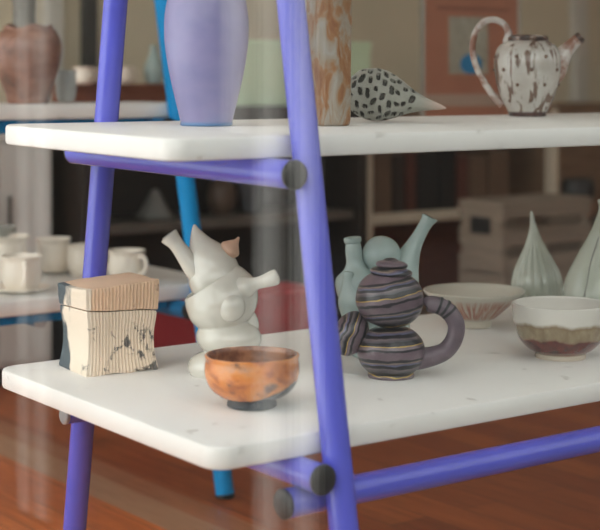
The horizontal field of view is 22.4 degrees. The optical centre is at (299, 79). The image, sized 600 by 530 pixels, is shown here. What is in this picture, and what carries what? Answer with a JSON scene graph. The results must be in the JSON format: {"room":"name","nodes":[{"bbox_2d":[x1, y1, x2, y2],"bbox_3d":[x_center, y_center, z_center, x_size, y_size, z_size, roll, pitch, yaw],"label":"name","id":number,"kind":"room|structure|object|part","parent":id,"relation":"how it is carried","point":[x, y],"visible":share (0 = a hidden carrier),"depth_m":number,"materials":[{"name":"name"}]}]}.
{"room":"pottery shop","nodes":[
{"label":"pottery shop","id":0,"kind":"room"},
{"bbox_2d":[0,385,599,529],"bbox_3d":[1.223,1.105,5.342,8.250,0.120,4.300,0,0,-37],"label":"floor","id":1,"kind":"structure","parent":0,"point":[135,485],"depth_m":3.87,"materials":[{"name":"brown wood"}]},
{"bbox_2d":[0,134,50,385],"bbox_3d":[-1.141,0.613,5.308,0.433,0.865,0.436,0,0,-37],"label":"base cabinet","id":2,"kind":"object","parent":1,"relation":"on","point":[25,172],"visible":0.48,"depth_m":5.21,"materials":[{"name":"grey paint"}]},
{"bbox_3d":[-0.987,0.445,5.159,0.012,0.100,0.012,0,0,-37],"label":"handle","id":3,"kind":"part","parent":2,"relation":"part of","materials":[{"name":"silver metal"}]},
{"bbox_2d":[0,0,233,498],"bbox_3d":[-0.988,0.231,3.641,1.670,1.622,0.775,0,0,-37],"label":"display shelf","id":4,"kind":"object","parent":1,"relation":"on","point":[35,309],"visible":0.44,"depth_m":3.84,"materials":[{"name":"blue paint"}]},
{"bbox_2d":[0,225,16,237],"bbox_3d":[-0.795,0.457,4.060,0.074,0.131,0.074,0,0,0],"label":"bowl","id":5,"kind":"object","parent":4,"relation":"on","point":[5,230],"visible":0.31,"depth_m":4.03,"materials":[{"name":"grey ceramic"}]},
{"bbox_2d":[0,233,29,280],"bbox_3d":[-0.771,0.465,3.980,0.124,0.115,0.124,0,0,0],"label":"footed bowl","id":6,"kind":"object","parent":4,"relation":"on","point":[16,242],"visible":0.45,"depth_m":3.94,"materials":[{"name":"beige ceramic"}]},
{"bbox_2d":[12,0,35,27],"bbox_3d":[-0.726,-0.121,3.990,0.100,0.362,0.100,0,0,0],"label":"vase","id":7,"kind":"object","parent":4,"relation":"on","point":[23,11],"visible":0.23,"depth_m":3.96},
{"bbox_2d":[0,283,49,293],"bbox_3d":[-0.690,0.515,3.740,0.148,0.015,0.148,0,0,0],"label":"saucer","id":8,"kind":"object","parent":4,"relation":"on","point":[42,286],"visible":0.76,"depth_m":3.70,"materials":[{"name":"beige ceramic"}]},
{"bbox_2d":[1,253,41,289],"bbox_3d":[-0.682,0.474,3.737,0.112,0.084,0.101,0,0,33],"label":"cup","id":9,"kind":"object","parent":8,"relation":"on","point":[20,271],"visible":0.96,"depth_m":3.70,"materials":[{"name":"beige ceramic"}]},
{"bbox_3d":[-0.668,0.472,3.683,0.013,0.064,0.034,0,0,-18],"label":"handle","id":10,"kind":"part","parent":9,"relation":"part of","materials":[{"name":"beige ceramic"}]},
{"bbox_2d":[0,24,61,103],"bbox_3d":[-0.690,-0.042,3.839,0.171,0.203,0.170,0,0,0],"label":"jar","id":11,"kind":"object","parent":4,"relation":"on","point":[30,55],"visible":1,"depth_m":3.78,"materials":[{"name":"ceramic"}]},
{"bbox_2d":[41,268,68,273],"bbox_3d":[-0.665,0.515,4.120,0.126,0.015,0.126,0,0,0],"label":"saucer","id":12,"kind":"object","parent":4,"relation":"on","point":[63,270],"visible":0.37,"depth_m":4.07,"materials":[{"name":"beige ceramic"}]},
{"bbox_2d":[36,236,70,269],"bbox_3d":[-0.672,0.472,4.125,0.097,0.087,0.108,0,0,-23],"label":"cup","id":13,"kind":"object","parent":12,"relation":"on","point":[53,249],"visible":0.86,"depth_m":4.08,"materials":[{"name":"beige ceramic"}]},
{"bbox_2d":[55,70,76,101],"bbox_3d":[-0.629,0.017,4.080,0.058,0.086,0.058,0,0,0],"label":"mug","id":14,"kind":"object","parent":4,"relation":"on","point":[65,87],"visible":0.94,"depth_m":4.06,"materials":[{"name":"grey ceramic"}]},
{"bbox_3d":[-0.920,0.115,3.574,1.280,0.034,0.020,0,0,-37],"label":"rail","id":15,"kind":"part","parent":4,"relation":"part of","materials":[{"name":"blue paint"}]},
{"bbox_2d":[66,243,84,275],"bbox_3d":[-0.581,0.483,4.088,0.095,0.079,0.111,0,0,0],"label":"cup","id":16,"kind":"object","parent":4,"relation":"on","point":[75,254],"visible":0.42,"depth_m":4.04,"materials":[{"name":"beige ceramic"}]},
{"bbox_3d":[-0.857,0.572,3.490,1.280,0.022,0.020,0,0,-37],"label":"rail","id":17,"kind":"part","parent":4,"relation":"part of","materials":[{"name":"blue paint"}]},
{"bbox_2d":[108,248,147,274],"bbox_3d":[-0.450,0.484,3.980,0.112,0.077,0.101,0,0,0],"label":"cup","id":18,"kind":"object","parent":4,"relation":"on","point":[120,260],"visible":0.71,"depth_m":3.94,"materials":[{"name":"beige ceramic"}]},
{"bbox_3d":[-0.408,0.482,3.943,0.033,0.060,0.013,0,0,38],"label":"handle","id":19,"kind":"part","parent":18,"relation":"part of","materials":[{"name":"beige ceramic"}]},
{"bbox_3d":[-0.301,0.229,3.936,0.047,1.619,0.426,0,0,-37],"label":"leg","id":20,"kind":"part","parent":4,"relation":"part of","materials":[{"name":"blue paint"}]},
{"bbox_2d":[51,105,367,359],"bbox_3d":[-0.358,0.572,5.747,1.260,0.947,0.400,0,0,-37],"label":"sideboard","id":21,"kind":"object","parent":1,"relation":"on","point":[269,239],"visible":0.13,"depth_m":5.86,"materials":[{"name":"brown wood"}]},
{"bbox_3d":[-0.847,0.594,5.382,0.040,0.902,0.400,0,0,-37],"label":"panel","id":22,"kind":"part","parent":21,"relation":"part of","materials":[{"name":"brown wood"}]},
{"bbox_2d":[52,84,166,101],"bbox_3d":[-0.678,0.056,5.483,0.410,0.084,0.192,0,0,-37],"label":"case","id":23,"kind":"object","parent":21,"relation":"on","point":[84,92],"visible":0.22,"depth_m":5.43,"materials":[{"name":"red wood"}]},
{"bbox_2d":[73,67,97,83],"bbox_3d":[-0.741,-0.016,5.250,0.088,0.059,0.074,0,0,0],"label":"cup","id":24,"kind":"object","parent":23,"relation":"on","point":[84,75],"visible":0.81,"depth_m":5.22,"materials":[{"name":"beige ceramic"}]},
{"bbox_3d":[-0.709,-0.017,5.273,0.027,0.049,0.013,0,0,-32],"label":"handle","id":25,"kind":"part","parent":24,"relation":"part of","materials":[{"name":"beige ceramic"}]},
{"bbox_3d":[-0.678,0.022,5.483,0.410,0.016,0.192,0,0,-37],"label":"lid","id":26,"kind":"part","parent":23,"relation":"part of","materials":[{"name":"red wood"}]},
{"bbox_2d":[121,66,138,83],"bbox_3d":[-0.625,-0.018,5.420,0.093,0.063,0.078,0,0,0],"label":"cup","id":27,"kind":"object","parent":23,"relation":"on","point":[128,77],"visible":0.62,"depth_m":5.39,"materials":[{"name":"beige ceramic"}]},
{"bbox_3d":[-0.592,-0.019,5.444,0.028,0.051,0.013,0,0,-32],"label":"handle","id":28,"kind":"part","parent":27,"relation":"part of","materials":[{"name":"beige ceramic"}]},
{"bbox_2d":[144,45,163,83],"bbox_3d":[-0.529,-0.056,5.500,0.073,0.141,0.073,0,0,-37],"label":"bottle","id":29,"kind":"object","parent":23,"relation":"on","point":[153,70],"visible":0.98,"depth_m":5.47,"materials":[{"name":"teal ceramic"}]},
{"bbox_2d":[137,189,172,219],"bbox_3d":[-0.534,0.455,5.590,0.133,0.110,0.133,0,0,-37],"label":"cover","id":30,"kind":"object","parent":21,"relation":"on","point":[154,207],"visible":1,"depth_m":5.55,"materials":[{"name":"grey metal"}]},
{"bbox_3d":[-0.471,0.544,5.899,1.220,0.802,0.020,0,0,-37],"label":"panel","id":31,"kind":"part","parent":21,"relation":"part of","materials":[{"name":"brown wood"}]},
{"bbox_2d":[207,180,236,213],"bbox_3d":[-0.298,0.429,5.792,0.113,0.161,0.113,0,0,-37],"label":"jar","id":32,"kind":"object","parent":21,"relation":"on","point":[221,196],"visible":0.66,"depth_m":5.75,"materials":[{"name":"brown ceramic"}]},
{"bbox_2d":[110,204,353,234],"bbox_3d":[-0.364,0.527,5.755,1.220,0.035,0.340,0,0,-37],"label":"shelf","id":33,"kind":"object","parent":21,"relation":"attached to","point":[123,220],"depth_m":5.71,"materials":[{"name":"brown wood"}]},
{"bbox_2d":[238,183,261,212],"bbox_3d":[-0.194,0.389,5.869,0.092,0.241,0.092,0,0,-37],"label":"cup","id":34,"kind":"object","parent":21,"relation":"on","point":[249,195],"visible":0.4,"depth_m":5.83,"materials":[{"name":"grey ceramic"}]},
{"bbox_2d":[236,40,371,105],"bbox_3d":[-0.031,-0.027,5.941,0.674,0.250,0.168,0,0,-37],"label":"storage box","id":35,"kind":"object","parent":21,"relation":"on","point":[262,84],"visible":0.23,"depth_m":5.77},
{"bbox_3d":[-0.031,-0.137,5.941,0.674,0.030,0.168,0,0,-37],"label":"lid","id":36,"kind":"part","parent":35,"relation":"part of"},
{"bbox_3d":[0.131,0.594,6.112,0.040,0.902,0.400,0,0,-37],"label":"panel","id":37,"kind":"part","parent":21,"relation":"part of","materials":[{"name":"brown wood"}]},
{"bbox_2d":[337,308,340,320],"bbox_3d":[-0.364,0.927,5.755,1.220,0.035,0.340,0,0,-37],"label":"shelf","id":38,"kind":"object","parent":21,"relation":"attached to","point":[338,312],"depth_m":5.93,"materials":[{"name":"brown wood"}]},
{"bbox_2d":[154,282,308,347],"bbox_3d":[-0.259,0.877,5.072,0.685,0.335,0.200,0,0,-37],"label":"bench","id":39,"kind":"object","parent":1,"relation":"on","point":[282,307],"visible":0.18,"depth_m":5.07,"materials":[{"name":"red paint"}]},
{"bbox_2d":[2,0,599,529],"bbox_3d":[0.604,0.231,3.129,2.390,1.620,0.961,0,0,-37],"label":"display shelf","id":40,"kind":"object","parent":1,"relation":"on","point":[333,407],"visible":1,"depth_m":2.45,"materials":[{"name":"paint"}]},
{"bbox_3d":[-0.371,0.229,2.817,0.044,1.615,0.295,0,0,-37],"label":"leg","id":41,"kind":"part","parent":40,"relation":"part of","materials":[{"name":"paint"}]},
{"bbox_2d":[58,272,158,376],"bbox_3d":[-0.343,0.435,2.716,0.144,0.162,0.126,0,0,-32],"label":"lidded box","id":42,"kind":"object","parent":40,"relation":"on","point":[108,321],"visible":1,"depth_m":2.67,"materials":[{"name":"ceramic"}]},
{"bbox_3d":[-0.343,0.383,2.716,0.144,0.057,0.126,0,0,-32],"label":"lid","id":43,"kind":"part","parent":42,"relation":"part of","materials":[{"name":"ceramic"}]},
{"bbox_2d":[164,0,248,125],"bbox_3d":[-0.163,-0.066,2.645,0.153,0.291,0.153,0,0,0],"label":"vase","id":44,"kind":"object","parent":40,"relation":"on","point":[206,41],"visible":1,"depth_m":2.59,"materials":[{"name":"purple ceramic"}]},
{"bbox_2d":[161,224,279,378],"bbox_3d":[-0.138,0.394,2.669,0.207,0.278,0.138,0,0,0],"label":"sculpture","id":45,"kind":"object","parent":40,"relation":"on","point":[222,300],"visible":0.8,"depth_m":2.63,"materials":[{"name":"white ceramic"}]},
{"bbox_3d":[-0.198,0.312,2.656,0.090,0.103,0.042,0,0,-7],"label":"spout","id":46,"kind":"part","parent":45,"relation":"part of","materials":[{"name":"white ceramic"}]},
{"bbox_2d":[188,224,238,294],"bbox_3d":[-0.151,0.321,2.671,0.097,0.134,0.095,0,0,0],"label":"lid","id":47,"kind":"object","parent":45,"relation":"attached to","point":[213,267],"depth_m":2.64,"materials":[{"name":"white ceramic"}]},
{"bbox_3d":[-0.123,0.295,2.668,0.034,0.039,0.037,0,0,0],"label":"knob","id":48,"kind":"part","parent":45,"relation":"part of","materials":[{"name":"pink ceramic"}]},
{"bbox_3d":[-0.078,0.360,2.644,0.088,0.062,0.051,0,0,0],"label":"arm","id":49,"kind":"part","parent":45,"relation":"part of","materials":[{"name":"white ceramic"}]},
{"bbox_2d":[204,346,299,410],"bbox_3d":[-0.077,0.479,2.420,0.152,0.083,0.150,0,0,0],"label":"footed bowl","id":50,"kind":"object","parent":40,"relation":"on","point":[251,378],"visible":1,"depth_m":2.37,"materials":[{"name":"orange ceramic"}]},
{"bbox_3d":[0.021,0.229,2.291,0.044,1.615,0.314,0,0,-37],"label":"leg","id":51,"kind":"part","parent":40,"relation":"part of","materials":[{"name":"paint"}]},
{"bbox_2d":[306,0,351,125],"bbox_3d":[0.053,-0.085,2.687,0.084,0.332,0.084,0,0,14],"label":"vase","id":52,"kind":"object","parent":40,"relation":"on","point":[329,22],"visible":0.9,"depth_m":2.65,"materials":[{"name":"orange ceramic"}]},
{"bbox_2d":[335,213,436,357],"bbox_3d":[0.161,0.384,2.844,0.190,0.267,0.128,0,0,0],"label":"pot","id":53,"kind":"object","parent":40,"relation":"on","point":[359,262],"visible":0.36,"depth_m":2.82,"materials":[{"name":"teal ceramic"}]},
{"bbox_3d":[0.102,0.397,2.813,0.063,0.087,0.063,0,0,0],"label":"spout","id":54,"kind":"part","parent":53,"relation":"part of","materials":[{"name":"teal ceramic"}]},
{"bbox_3d":[0.202,0.323,2.844,0.112,0.146,0.080,0,0,0],"label":"spout","id":55,"kind":"part","parent":53,"relation":"part of","materials":[{"name":"teal ceramic"}]},
{"bbox_2d":[351,68,445,120],"bbox_3d":[0.181,0.027,2.862,0.190,0.100,0.100,0,0,0],"label":"vessel","id":56,"kind":"object","parent":40,"relation":"on","point":[377,94],"visible":0.87,"depth_m":2.83,"materials":[{"name":"white ceramic"}]},
{"bbox_2d":[338,258,464,380],"bbox_3d":[0.173,0.415,2.659,0.231,0.208,0.119,0,0,0],"label":"pot","id":57,"kind":"object","parent":40,"relation":"on","point":[388,298],"visible":0.98,"depth_m":2.63,"materials":[{"name":"purple ceramic"}]},
{"bbox_3d":[0.089,0.445,2.665,0.064,0.079,0.068,0,0,0],"label":"bulb","id":58,"kind":"part","parent":57,"relation":"part of","materials":[{"name":"purple ceramic"}]},
{"bbox_3d":[0.157,0.385,2.659,0.119,0.096,0.119,0,0,0],"label":"bulb","id":59,"kind":"part","parent":57,"relation":"part of","materials":[{"name":"purple ceramic"}]},
{"bbox_3d":[0.160,0.476,2.659,0.119,0.086,0.119,0,0,0],"label":"bulb","id":60,"kind":"part","parent":57,"relation":"part of","materials":[{"name":"purple ceramic"}]},
{"bbox_3d":[0.159,0.320,2.659,0.031,0.017,0.031,0,0,0],"label":"lid knob","id":61,"kind":"part","parent":57,"relation":"part of","materials":[{"name":"purple ceramic"}]},
{"bbox_3d":[0.160,0.330,2.659,0.075,0.029,0.075,0,0,0],"label":"lid","id":62,"kind":"part","parent":57,"relation":"part of","materials":[{"name":"purple ceramic"}]},
{"bbox_3d":[0.237,0.445,2.659,0.103,0.133,0.052,0,0,0],"label":"handle","id":63,"kind":"part","parent":57,"relation":"part of","materials":[{"name":"purple ceramic"}]},
{"bbox_2d":[423,283,524,328],"bbox_3d":[0.364,0.477,3.174,0.213,0.077,0.213,0,0,-29],"label":"bowl","id":64,"kind":"object","parent":40,"relation":"on","point":[478,304],"visible":0.78,"depth_m":3.13,"materials":[{"name":"beige ceramic"}]},
{"bbox_2d":[469,16,584,116],"bbox_3d":[0.491,-0.030,3.270,0.209,0.216,0.152,0,0,-35],"label":"teapot","id":65,"kind":"object","parent":40,"relation":"on","point":[529,69],"visible":1,"depth_m":3.23,"materials":[{"name":"ceramic"}]},
{"bbox_3d":[0.412,-0.039,3.271,0.094,0.198,0.021,0,0,0],"label":"handle","id":66,"kind":"part","parent":65,"relation":"part of","materials":[{"name":"ceramic"}]},
{"bbox_3d":[0.491,-0.090,3.271,0.090,0.017,0.090,0,0,0],"label":"lid","id":67,"kind":"part","parent":65,"relation":"part of","materials":[{"name":"brown ceramic"}]},
{"bbox_3d":[0.564,-0.039,3.271,0.095,0.126,0.051,0,0,0],"label":"spout","id":68,"kind":"part","parent":65,"relation":"part of","materials":[{"name":"ceramic"}]},
{"bbox_2d":[511,211,562,297],"bbox_3d":[0.512,0.399,3.280,0.112,0.233,0.112,0,0,0],"label":"vase","id":69,"kind":"object","parent":40,"relation":"on","point":[536,272],"visible":0.63,"depth_m":3.25,"materials":[{"name":"ceramic"}]},
{"bbox_2d":[511,296,599,361],"bbox_3d":[0.489,0.469,2.848,0.183,0.102,0.183,0,0,17],"label":"bowl","id":70,"kind":"object","parent":40,"relation":"on","point":[556,328],"visible":1,"depth_m":2.78,"materials":[{"name":"ceramic"}]},
{"bbox_2d":[562,199,599,299],"bbox_3d":[0.618,0.381,3.102,0.160,0.274,0.161,0,0,0],"label":"vase","id":71,"kind":"object","parent":40,"relation":"on","point":[582,279],"visible":0.6,"depth_m":3.06,"materials":[{"name":"ceramic"}]},
{"bbox_2d":[368,109,557,314],"bbox_3d":[0.596,0.588,6.583,1.105,0.915,0.380,0,0,-37],"label":"bookcase","id":72,"kind":"object","parent":1,"relation":"on","point":[531,170],"visible":0.13,"depth_m":6.79,"materials":[{"name":"white paint"}]},
{"bbox_3d":[0.173,0.588,6.255,0.035,0.915,0.360,0,0,-37],"label":"panel","id":73,"kind":"part","parent":72,"relation":"part of","materials":[{"name":"white paint"}]},
{"bbox_2d":[373,154,390,213],"bbox_3d":[0.270,0.418,6.315,0.090,0.261,0.240,0,0,-37],"label":"folder","id":74,"kind":"object","parent":72,"relation":"on","point":[381,162],"visible":0.23,"depth_m":6.21,"materials":[{"name":"brown cardboard"}]},
{"bbox_2d":[391,154,404,212],"bbox_3d":[0.339,0.428,6.367,0.060,0.241,0.240,0,0,-37],"label":"folder","id":75,"kind":"object","parent":72,"relation":"on","point":[397,160],"visible":0.44,"depth_m":6.27,"materials":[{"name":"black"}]},
{"bbox_2d":[392,153,415,211],"bbox_3d":[0.393,0.423,6.407,0.050,0.251,0.240,0,0,-37],"label":"folder","id":76,"kind":"object","parent":72,"relation":"on","point":[410,158],"visible":0.23,"depth_m":6.31,"materials":[{"name":"brown cardboard"}]},
{"bbox_3d":[0.600,0.568,6.580,1.036,0.040,0.350,0,0,-37],"label":"shelf","id":77,"kind":"part","parent":72,"relation":"part of","materials":[{"name":"white paint"}]},
{"bbox_3d":[0.489,0.557,6.728,1.036,0.855,0.020,0,0,-37],"label":"panel","id":78,"kind":"part","parent":72,"relation":"part of","materials":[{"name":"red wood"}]},
{"bbox_3d":[0.600,0.965,6.580,1.036,0.040,0.350,0,0,-37],"label":"shelf","id":79,"kind":"part","parent":72,"relation":"part of","materials":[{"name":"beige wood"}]},
{"bbox_2d":[416,152,437,210],"bbox_3d":[0.467,0.423,6.462,0.110,0.251,0.240,0,0,-37],"label":"folder","id":80,"kind":"object","parent":72,"relation":"on","point":[426,162],"visible":0.26,"depth_m":6.36,"materials":[{"name":"black plastic"}]},
{"bbox_2d":[438,151,455,209],"bbox_3d":[0.557,0.413,6.529,0.090,0.271,0.240,0,0,-37],"label":"folder","id":81,"kind":"object","parent":72,"relation":"on","point":[446,160],"visible":0.22,"depth_m":6.43,"materials":[{"name":"black plastic"}]},
{"bbox_2d":[456,153,467,208],"bbox_3d":[0.626,0.433,6.581,0.060,0.231,0.240,0,0,-37],"label":"folder","id":82,"kind":"object","parent":72,"relation":"on","point":[461,159],"visible":0.34,"depth_m":6.48,"materials":[{"name":"plastic"}]},
{"bbox_2d":[456,150,508,196],"bbox_3d":[0.798,0.428,6.709,0.120,0.241,0.240,0,0,-37],"label":"folder","id":83,"kind":"object","parent":72,"relation":"on","point":[497,160],"visible":0.27,"depth_m":6.61,"materials":[{"name":"brown cardboard"}]},
{"bbox_3d":[1.015,0.588,6.915,0.030,0.915,0.310,0,0,-37],"label":"panel","id":84,"kind":"part","parent":72,"relation":"part of","materials":[{"name":"beige wood"}]},
{"bbox_2d":[459,270,568,285],"bbox_3d":[0.889,0.895,5.966,0.502,0.300,0.240,0,0,-38],"label":"crate","id":85,"kind":"object","parent":1,"relation":"on","point":[464,277],"visible":0.11,"depth_m":5.82,"materials":[{"name":"brown wood"}]},
{"bbox_3d":[0.697,0.892,5.816,0.014,0.295,0.212,0,0,-38],"label":"panel","id":86,"kind":"part","parent":85,"relation":"part of","materials":[{"name":"brown wood"}]},
{"bbox_2d":[459,193,591,276],"bbox_3d":[0.889,0.603,5.966,0.502,0.280,0.240,0,0,-38],"label":"crate","id":87,"kind":"object","parent":85,"relation":"on","point":[485,233],"visible":0.84,"depth_m":5.87,"materials":[{"name":"brown wood"}]},
{"bbox_3d":[0.697,0.601,5.816,0.014,0.275,0.212,0,0,-38],"label":"panel","id":88,"kind":"part","parent":87,"relation":"part of","materials":[{"name":"brown wood"}]},
{"bbox_3d":[0.771,0.596,5.752,0.020,0.265,0.020,0,0,-38],"label":"corner post","id":89,"kind":"part","parent":87,"relation":"part of","materials":[{"name":"brown wood"}]},
{"bbox_3d":[1.081,0.601,6.115,0.014,0.275,0.212,0,0,-38],"label":"panel","id":90,"kind":"part","parent":87,"relation":"part of","materials":[{"name":"brown wood"}]},
{"bbox_3d":[1.125,0.596,6.027,0.020,0.265,0.020,0,0,-38],"label":"corner post","id":91,"kind":"part","parent":87,"relation":"part of","materials":[{"name":"brown wood"}]},
{"bbox_2d":[542,215,596,226],"bbox_3d":[1.152,0.808,6.287,0.300,0.476,0.300,0,0,-37],"label":"stool","id":92,"kind":"object","parent":1,"relation":"on","point":[591,220],"visible":0.16,"depth_m":6.24,"materials":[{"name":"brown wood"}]},
{"bbox_2d":[560,178,595,217],"bbox_3d":[1.152,0.489,6.287,0.146,0.162,0.146,0,0,-37],"label":"planter","id":93,"kind":"object","parent":92,"relation":"on","point":[569,186],"visible":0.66,"depth_m":6.23,"materials":[{"name":"grey ceramic"}]},
{"bbox_2d":[549,102,599,214],"bbox_3d":[1.519,0.580,7.652,1.480,0.930,0.450,0,0,-37],"label":"base cabinet","id":94,"kind":"object","parent":1,"relation":"on","point":[579,161],"visible":0.04,"depth_m":7.24,"materials":[{"name":"beige wood"}]},
{"bbox_2d":[0,0,599,102],"bbox_3d":[-0.032,-0.405,7.025,8.250,2.900,0.100,0,0,-37],"label":"wall","id":95,"kind":"structure","parent":0,"point":[392,27],"depth_m":7.27,"materials":[{"name":"grey paint"}]},
{"bbox_2d":[44,0,63,101],"bbox_3d":[-1.007,-0.405,6.207,0.075,2.900,0.045,0,0,-37],"label":"trim","id":96,"kind":"structure","parent":95,"relation":"attached to","point":[53,9],"depth_m":6.19,"materials":[{"name":"beige wood"}]},
{"bbox_2d":[80,0,97,83],"bbox_3d":[-0.876,-0.405,6.302,0.060,2.900,0.050,0,0,-37],"label":"trim","id":97,"kind":"structure","parent":95,"relation":"attached to","point":[88,8],"depth_m":6.28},
{"bbox_2d":[420,0,520,115],"bbox_3d":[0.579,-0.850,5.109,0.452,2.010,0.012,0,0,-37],"label":"poster","id":98,"kind":"object","parent":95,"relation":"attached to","point":[448,77],"visible":0.59,"depth_m":5.07,"materials":[{"name":"paper"}]},
{"bbox_3d":[0.567,-0.116,5.096,0.178,0.192,0.002,0,0,-37],"label":"panel","id":99,"kind":"part","parent":98,"relation":"part of","materials":[{"name":"beige paper"}]},
{"bbox_2d":[570,0,587,101],"bbox_3d":[1.484,-0.405,8.066,0.100,2.900,0.045,0,0,-37],"label":"trim","id":100,"kind":"structure","parent":95,"relation":"attached to","point":[578,9],"depth_m":8.04,"materials":[{"name":"beige wood"}]}
]}

